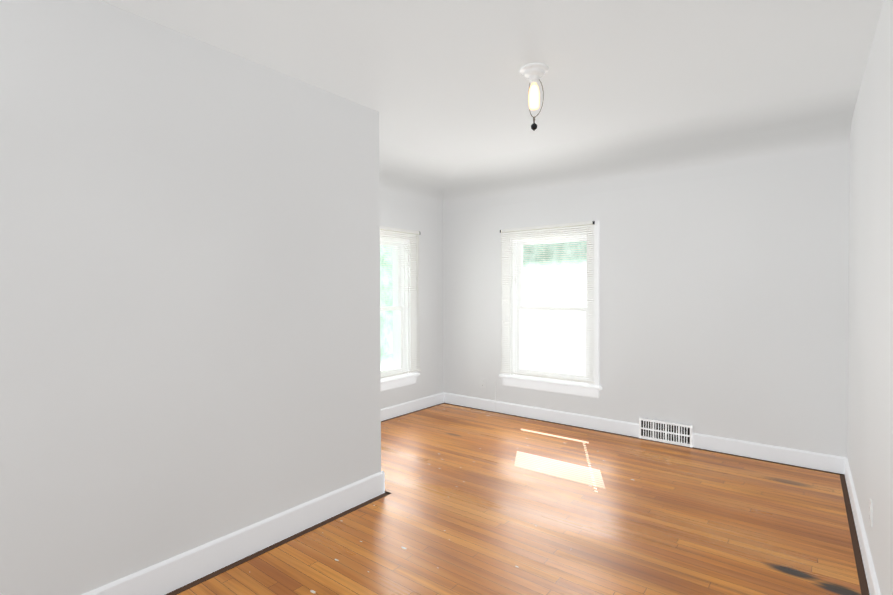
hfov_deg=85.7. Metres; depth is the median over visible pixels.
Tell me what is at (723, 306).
wall
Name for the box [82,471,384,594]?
baseboard
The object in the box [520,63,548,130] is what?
ceiling light fixture
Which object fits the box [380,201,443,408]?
wall
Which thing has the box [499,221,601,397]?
window
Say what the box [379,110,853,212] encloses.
molding
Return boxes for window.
[380,226,420,390]
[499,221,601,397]
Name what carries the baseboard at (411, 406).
attached to the wall at (427, 225)
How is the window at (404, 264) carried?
in the wall at (427, 225)
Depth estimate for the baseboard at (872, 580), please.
2.51 m
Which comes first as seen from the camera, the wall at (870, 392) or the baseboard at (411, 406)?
the wall at (870, 392)
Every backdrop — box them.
[380,245,392,370]
[523,241,586,374]
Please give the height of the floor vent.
0.190 m
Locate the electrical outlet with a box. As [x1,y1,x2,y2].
[869,499,872,527]
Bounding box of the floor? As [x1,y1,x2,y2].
[177,404,869,594]
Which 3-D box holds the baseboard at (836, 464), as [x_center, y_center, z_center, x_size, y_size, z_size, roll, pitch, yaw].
[1.478,1.253,4.787,3.859,0.125,0.016,0,1,38]
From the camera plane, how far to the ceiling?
2.57 m
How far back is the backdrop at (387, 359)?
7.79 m
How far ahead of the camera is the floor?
2.83 m
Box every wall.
[0,0,380,594]
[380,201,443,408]
[443,160,849,457]
[847,0,892,594]
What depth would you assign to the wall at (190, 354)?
2.21 m
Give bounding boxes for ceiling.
[101,0,883,182]
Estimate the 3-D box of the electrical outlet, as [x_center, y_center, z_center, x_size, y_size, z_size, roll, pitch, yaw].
[2.004,1.017,2.272,0.009,0.115,0.070,0,1,38]
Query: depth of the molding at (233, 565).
2.92 m
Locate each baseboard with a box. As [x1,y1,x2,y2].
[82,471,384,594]
[381,392,445,420]
[446,393,845,473]
[845,458,880,594]
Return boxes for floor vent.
[639,418,692,447]
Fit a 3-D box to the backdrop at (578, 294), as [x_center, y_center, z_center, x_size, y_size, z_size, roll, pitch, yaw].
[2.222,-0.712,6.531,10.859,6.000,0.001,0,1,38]
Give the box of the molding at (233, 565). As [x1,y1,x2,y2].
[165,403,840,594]

